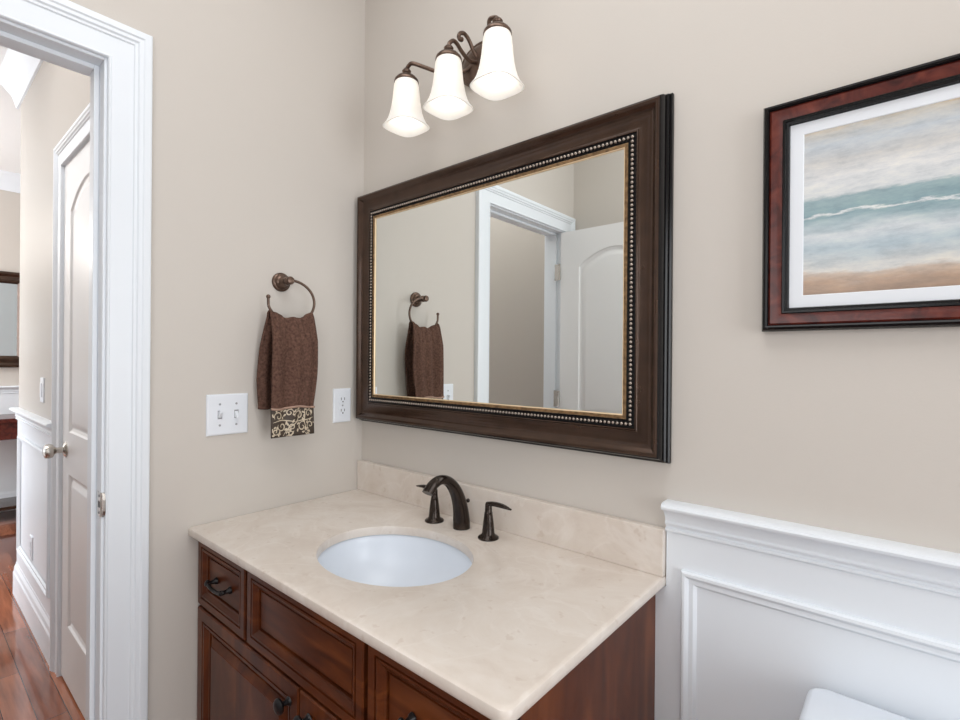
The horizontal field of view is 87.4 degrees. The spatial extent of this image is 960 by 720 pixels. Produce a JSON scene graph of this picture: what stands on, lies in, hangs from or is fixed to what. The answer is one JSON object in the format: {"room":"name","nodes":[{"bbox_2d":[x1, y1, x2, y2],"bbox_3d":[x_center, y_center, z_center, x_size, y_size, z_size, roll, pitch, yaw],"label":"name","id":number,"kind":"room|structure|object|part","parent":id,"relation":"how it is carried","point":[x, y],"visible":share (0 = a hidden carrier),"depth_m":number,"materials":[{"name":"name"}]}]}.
{"room":"bathroom","nodes":[
{"label":"bathroom","id":0,"kind":"room"},
{"bbox_2d":[0,190,19,385],"bbox_3d":[-4.357,-0.151,4.053,0.100,2.895,4.900,1,0,41],"label":"wall","id":1,"kind":"structure","parent":0,"point":[9,201],"depth_m":4.33,"materials":[{"name":"grey paint"}]},
{"bbox_2d":[0,489,16,511],"bbox_3d":[-4.323,1.209,4.016,0.018,0.175,4.700,1,0,41],"label":"baseboard","id":2,"kind":"structure","parent":1,"relation":"attached to","point":[10,493],"depth_m":4.32,"materials":[{"name":"white paint"}]},
{"bbox_2d":[0,393,18,491],"bbox_3d":[-4.324,0.792,4.019,0.005,1.010,4.700,1,0,41],"label":"wainscot","id":3,"kind":"structure","parent":1,"relation":"attached to","point":[8,448],"depth_m":4.32,"materials":[{"name":"white paint"}]},
{"bbox_2d":[0,385,18,393],"bbox_3d":[-4.307,0.253,4.008,0.040,0.067,4.700,1,0,41],"label":"chair rail","id":4,"kind":"object","parent":1,"relation":"attached to","point":[3,389],"depth_m":4.31,"materials":[{"name":"white paint"}]},
{"bbox_2d":[0,271,19,366],"bbox_3d":[-4.287,-0.348,4.027,0.033,0.820,1.050,1,0,41],"label":"mirror","id":5,"kind":"object","parent":1,"relation":"attached to","point":[9,281],"visible":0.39,"depth_m":4.32,"materials":[{"name":"brown metal"}]},
{"bbox_3d":[-4.295,-0.348,4.034,0.008,0.630,0.860,1,0,41],"label":"glass","id":6,"kind":"part","parent":5,"relation":"part of","materials":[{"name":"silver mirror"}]},
{"bbox_2d":[0,170,20,192],"bbox_3d":[-4.273,-1.525,3.990,0.090,0.145,4.700,1,0,41],"label":"crown molding","id":7,"kind":"structure","parent":1,"relation":"attached to","point":[9,181],"depth_m":4.29,"materials":[{"name":"white paint"}]},
{"bbox_2d":[0,46,20,173],"bbox_3d":[-1.343,-1.602,1.484,8.000,0.060,4.900,1,0,41],"label":"ceiling","id":8,"kind":"structure","parent":0,"point":[10,117],"depth_m":3.49,"materials":[{"name":"white paint"}]},
{"bbox_2d":[0,510,84,719],"bbox_3d":[-1.367,1.353,1.487,8.000,0.060,4.900,1,0,41],"label":"floor","id":9,"kind":"structure","parent":0,"point":[29,690],"depth_m":2.14,"materials":[{"name":"brown wood"}]},
{"bbox_2d":[0,414,17,510],"bbox_3d":[-4.201,0.880,3.795,0.455,0.835,1.320,1,0,41],"label":"console table","id":10,"kind":"object","parent":9,"relation":"on","point":[8,423],"visible":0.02,"depth_m":4.02,"materials":[{"name":"brown wood"}]},
{"bbox_2d":[0,496,16,510],"bbox_3d":[-4.208,1.185,3.799,0.355,0.025,1.220,1,0,41],"label":"shelf","id":11,"kind":"object","parent":10,"relation":"attached to","point":[9,503],"depth_m":4.11,"materials":[{"name":"white wood"}]},
{"bbox_2d":[197,541,655,719],"bbox_3d":[-0.210,0.910,1.236,1.071,0.845,0.577,1,0,41],"label":"vanity cabinet","id":12,"kind":"object","parent":9,"relation":"on","point":[263,654],"visible":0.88,"depth_m":1.04,"materials":[{"name":"brown wood"}]},
{"bbox_3d":[-0.674,0.585,1.289,0.106,0.019,0.030,1,0,41],"label":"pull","id":13,"kind":"part","parent":12,"relation":"part of","materials":[{"name":"black metal"}]},
{"bbox_3d":[-0.666,0.582,1.303,0.282,0.182,0.020,1,0,41],"label":"drawer","id":14,"kind":"part","parent":12,"relation":"part of","materials":[{"name":"brown wood"}]},
{"bbox_3d":[-0.575,0.950,1.223,0.529,0.536,0.020,1,0,41],"label":"door","id":15,"kind":"part","parent":12,"relation":"part of","materials":[{"name":"brown wood"}]},
{"bbox_3d":[-0.415,0.724,1.054,0.033,0.033,0.031,1,0,41],"label":"knob","id":16,"kind":"part","parent":12,"relation":"part of","materials":[{"name":"black metal"}]},
{"bbox_3d":[-0.356,0.725,1.003,0.033,0.033,0.031,1,0,41],"label":"knob","id":17,"kind":"part","parent":12,"relation":"part of","materials":[{"name":"black metal"}]},
{"bbox_3d":[-0.168,0.953,0.875,0.531,0.536,0.020,1,0,41],"label":"door","id":18,"kind":"part","parent":12,"relation":"part of","materials":[{"name":"brown wood"}]},
{"bbox_3d":[-0.089,0.590,0.788,0.106,0.019,0.030,1,0,41],"label":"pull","id":19,"kind":"part","parent":12,"relation":"part of","materials":[{"name":"black metal"}]},
{"bbox_2d":[188,460,665,719],"bbox_3d":[-0.195,0.424,1.232,1.096,0.126,0.570,1,0,41],"label":"countertop","id":20,"kind":"structure","parent":12,"relation":"on","point":[533,602],"depth_m":1.06,"materials":[{"name":"beige stone"}]},
{"bbox_2d":[318,534,471,586],"bbox_3d":[-0.208,0.562,1.212,0.456,0.148,0.376,1,0,41],"label":"sink","id":21,"kind":"object","parent":20,"relation":"in","point":[390,560],"visible":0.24,"depth_m":1.36,"materials":[{"name":"white ceramic"}]},
{"bbox_2d":[416,475,511,541],"bbox_3d":[-0.082,0.384,1.345,0.353,0.159,0.169,1,0,41],"label":"faucet","id":22,"kind":"object","parent":20,"relation":"on","point":[461,519],"visible":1,"depth_m":1.35,"materials":[{"name":"brown metal"}]},
{"bbox_3d":[-0.131,0.416,1.445,0.055,0.094,0.055,1,0,41],"label":"handle","id":23,"kind":"part","parent":22,"relation":"part of","materials":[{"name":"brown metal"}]},
{"bbox_3d":[-0.087,0.384,1.345,0.048,0.159,0.161,1,0,41],"label":"spout","id":24,"kind":"part","parent":22,"relation":"part of","materials":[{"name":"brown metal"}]},
{"bbox_3d":[0.022,0.417,1.310,0.055,0.094,0.055,1,0,41],"label":"handle","id":25,"kind":"part","parent":22,"relation":"part of","materials":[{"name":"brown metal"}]},
{"bbox_3d":[0.049,0.375,1.288,0.080,0.016,0.022,1,0,41],"label":"lever","id":26,"kind":"part","parent":22,"relation":"part of","materials":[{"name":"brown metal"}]},
{"bbox_3d":[-0.079,0.587,0.801,0.305,0.182,0.020,1,0,41],"label":"drawer","id":27,"kind":"part","parent":12,"relation":"part of","materials":[{"name":"brown wood"}]},
{"bbox_2d":[799,688,910,719],"bbox_3d":[0.556,0.957,0.497,0.482,0.765,0.657,1,0,41],"label":"toilet","id":28,"kind":"object","parent":9,"relation":"on","point":[819,703],"visible":1,"depth_m":0.82,"materials":[{"name":"white ceramic"}]},
{"bbox_2d":[19,61,89,419],"bbox_3d":[-1.721,-0.128,2.158,2.190,2.895,0.120,1,0,41],"label":"wall","id":29,"kind":"structure","parent":0,"point":[57,96],"depth_m":2.44,"materials":[{"name":"beige paint"}]},
{"bbox_2d":[0,48,42,108],"bbox_3d":[-1.812,-1.504,2.106,2.280,0.145,0.090,1,0,41],"label":"crown molding","id":30,"kind":"structure","parent":29,"relation":"attached to","point":[18,70],"depth_m":2.64,"materials":[{"name":"white paint"}]},
{"bbox_2d":[9,407,50,436],"bbox_3d":[-2.224,0.302,2.480,1.037,0.067,0.040,1,0,41],"label":"chair rail","id":31,"kind":"object","parent":29,"relation":"attached to","point":[35,421],"visible":0.83,"depth_m":2.42,"materials":[{"name":"white paint"}]},
{"bbox_2d":[13,561,49,666],"bbox_3d":[-2.225,1.228,2.490,1.041,0.175,0.018,1,0,41],"label":"baseboard","id":32,"kind":"structure","parent":29,"relation":"attached to","point":[37,618],"depth_m":2.43,"materials":[{"name":"white paint"}]},
{"bbox_2d":[16,435,50,597],"bbox_3d":[-2.214,0.730,2.479,0.835,0.630,0.014,1,0,41],"label":"trim","id":33,"kind":"structure","parent":29,"relation":"attached to","point":[45,588],"depth_m":2.39,"materials":[{"name":"white paint"}]},
{"bbox_2d":[17,420,50,616],"bbox_3d":[-2.213,0.825,2.491,1.029,0.980,0.004,1,0,41],"label":"wainscot","id":34,"kind":"structure","parent":29,"relation":"attached to","point":[33,505],"depth_m":2.48,"materials":[{"name":"white paint"}]},
{"bbox_2d":[29,534,32,560],"bbox_3d":[-2.249,0.940,2.513,0.072,0.117,0.009,1,0,41],"label":"wall outlet","id":35,"kind":"object","parent":34,"relation":"attached to","point":[30,535],"visible":1,"depth_m":2.50,"materials":[{"name":"white plastic"}]},
{"bbox_2d":[40,377,44,402],"bbox_3d":[-2.065,0.142,2.365,0.072,0.117,0.010,1,0,41],"label":"light switch","id":36,"kind":"object","parent":29,"relation":"attached to","point":[42,380],"visible":1,"depth_m":2.35,"materials":[{"name":"white plastic"}]},
{"bbox_2d":[42,140,89,717],"bbox_3d":[-1.464,0.255,1.832,0.760,2.110,0.108,1,0,41],"label":"door","id":37,"kind":"structure","parent":29,"relation":"in","point":[74,448],"depth_m":1.95,"materials":[{"name":"white paint"}]},
{"bbox_3d":[-1.712,0.365,2.020,0.062,0.062,0.073,1,0,41],"label":"knob","id":38,"kind":"part","parent":37,"relation":"part of","materials":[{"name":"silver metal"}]},
{"bbox_2d":[49,103,89,676],"bbox_3d":[-1.419,0.211,1.883,0.953,2.222,0.142,1,0,41],"label":"door frame","id":39,"kind":"structure","parent":29,"relation":"attached to","point":[78,134],"depth_m":2.10,"materials":[{"name":"white paint"}]},
{"bbox_2d":[69,0,364,719],"bbox_3d":[-1.000,-0.121,1.223,0.120,2.895,1.638,1,0,41],"label":"wall","id":40,"kind":"structure","parent":0,"point":[258,105],"depth_m":1.47,"materials":[{"name":"grey paint"}]},
{"bbox_2d":[0,0,152,719],"bbox_3d":[-1.176,0.247,1.004,0.142,2.156,0.860,1,0,41],"label":"door frame","id":41,"kind":"structure","parent":40,"relation":"attached to","point":[128,51],"depth_m":1.25,"materials":[{"name":"white paint"}]},
{"bbox_3d":[-0.928,0.353,1.230,0.040,0.059,0.008,1,0,41],"label":"strike plate","id":42,"kind":"part","parent":41,"relation":"part of","materials":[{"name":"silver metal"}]},
{"bbox_2d":[206,393,247,436],"bbox_3d":[-0.723,0.156,1.444,0.019,0.117,0.116,1,0,41],"label":"light switch","id":43,"kind":"object","parent":40,"relation":"attached to","point":[226,414],"visible":1,"depth_m":1.44,"materials":[{"name":"white plastic"}]},
{"bbox_2d":[266,273,315,312],"bbox_3d":[-0.594,-0.192,1.553,0.066,0.161,0.161,1,0,41],"label":"towel ring","id":44,"kind":"object","parent":40,"relation":"attached to","point":[281,282],"visible":0.95,"depth_m":1.55,"materials":[{"name":"brown metal"}]},
{"bbox_2d":[256,309,317,438],"bbox_3d":[-0.584,0.038,1.533,0.084,0.380,0.173,1,0,41],"label":"hand towel","id":45,"kind":"object","parent":44,"relation":"hanging from","point":[287,367],"visible":1,"depth_m":1.51,"materials":[{"name":"brown fabric"}]},
{"bbox_2d":[333,388,350,422],"bbox_3d":[-0.477,0.157,1.739,0.009,0.117,0.070,1,0,41],"label":"wall outlet","id":46,"kind":"object","parent":40,"relation":"attached to","point":[342,396],"visible":1,"depth_m":1.73,"materials":[{"name":"white plastic"}]},
{"bbox_2d":[338,407,346,414],"bbox_3d":[-0.475,0.177,1.737,0.002,0.027,0.033,1,0,41],"label":"socket","id":47,"kind":"object","parent":46,"relation":"attached to","point":[341,410],"depth_m":1.73,"materials":[{"name":"grey plastic"}]},
{"bbox_2d":[339,396,346,403],"bbox_3d":[-0.475,0.138,1.737,0.002,0.027,0.033,1,0,41],"label":"socket","id":48,"kind":"object","parent":46,"relation":"attached to","point":[342,399],"depth_m":1.74,"materials":[{"name":"grey plastic"}]},
{"bbox_2d":[362,0,959,585],"bbox_3d":[0.894,-0.105,0.746,3.620,2.895,0.100,1,0,41],"label":"wall","id":49,"kind":"structure","parent":0,"point":[849,431],"depth_m":1.02,"materials":[{"name":"grey paint"}]},
{"bbox_2d":[383,15,523,136],"bbox_3d":[-0.060,-0.792,1.371,0.455,0.242,0.195,1,0,41],"label":"vanity light","id":50,"kind":"object","parent":49,"relation":"attached to","point":[488,68],"visible":1,"depth_m":1.32,"materials":[{"name":"white glass"}]},
{"bbox_3d":[-0.213,-0.741,1.451,0.119,0.137,0.119,1,0,41],"label":"lamp shade","id":51,"kind":"part","parent":50,"relation":"part of","materials":[{"name":"white glass"}]},
{"bbox_3d":[-0.117,-0.837,1.441,0.202,0.033,0.028,0,0,1],"label":"arm","id":52,"kind":"part","parent":50,"relation":"part of","materials":[{"name":"brown metal"}]},
{"bbox_3d":[-0.085,-0.740,1.341,0.119,0.137,0.119,1,0,41],"label":"lamp shade","id":53,"kind":"part","parent":50,"relation":"part of","materials":[{"name":"white glass"}]},
{"bbox_3d":[-0.048,-0.848,1.383,0.012,0.040,0.120,1,0,41],"label":"arm","id":54,"kind":"part","parent":50,"relation":"part of","materials":[{"name":"brown metal"}]},
{"bbox_3d":[0.021,-0.835,1.324,0.028,0.033,0.198,0,0,-9],"label":"arm","id":55,"kind":"part","parent":50,"relation":"part of","materials":[{"name":"brown metal"}]},
{"bbox_3d":[0.042,-0.739,1.233,0.119,0.137,0.119,1,0,41],"label":"lamp shade","id":56,"kind":"part","parent":50,"relation":"part of","materials":[{"name":"white glass"}]},
{"bbox_2d":[357,460,665,576],"bbox_3d":[-0.016,0.413,1.442,1.095,0.102,0.020,1,0,41],"label":"backsplash","id":57,"kind":"structure","parent":49,"relation":"attached to","point":[640,546],"depth_m":1.27,"materials":[{"name":"beige stone"}]},
{"bbox_2d":[356,93,673,463],"bbox_3d":[-0.014,-0.180,1.427,1.096,0.799,0.045,1,0,41],"label":"wall mirror","id":58,"kind":"object","parent":49,"relation":"attached to","point":[521,292],"visible":1,"depth_m":1.28,"materials":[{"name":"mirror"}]},
{"bbox_3d":[-0.010,-0.180,1.431,0.916,0.619,0.022,1,0,41],"label":"glass","id":59,"kind":"part","parent":58,"relation":"part of","materials":[{"name":"white mirror"}]},
{"bbox_2d":[654,531,959,719],"bbox_3d":[1.268,0.861,0.351,2.324,0.970,0.006,1,0,41],"label":"wainscot","id":60,"kind":"structure","parent":49,"relation":"attached to","point":[754,662],"depth_m":0.94,"materials":[{"name":"white paint"}]},
{"bbox_2d":[661,499,959,597],"bbox_3d":[1.270,0.344,0.330,2.302,0.067,0.040,1,0,41],"label":"chair rail","id":61,"kind":"object","parent":49,"relation":"attached to","point":[924,568],"visible":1,"depth_m":0.89,"materials":[{"name":"white paint"}]},
{"bbox_2d":[680,569,959,719],"bbox_3d":[0.829,0.785,0.715,1.067,0.674,0.014,1,0,41],"label":"trim","id":62,"kind":"structure","parent":49,"relation":"attached to","point":[690,581],"depth_m":0.96,"materials":[{"name":"white paint"}]},
{"bbox_2d":[762,53,959,331],"bbox_3d":[0.792,-0.266,0.751,0.654,0.426,0.025,1,0,41],"label":"framed picture","id":63,"kind":"object","parent":49,"relation":"attached to","point":[861,179],"visible":1,"depth_m":0.86,"materials":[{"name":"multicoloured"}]},
{"bbox_2d":[803,97,959,294],"bbox_3d":[0.797,-0.265,0.757,0.526,0.298,0.005,1,0,41],"label":"painting","id":64,"kind":"object","parent":63,"relation":"attached to","point":[881,186],"depth_m":0.85,"materials":[{"name":"paint"}]}
]}

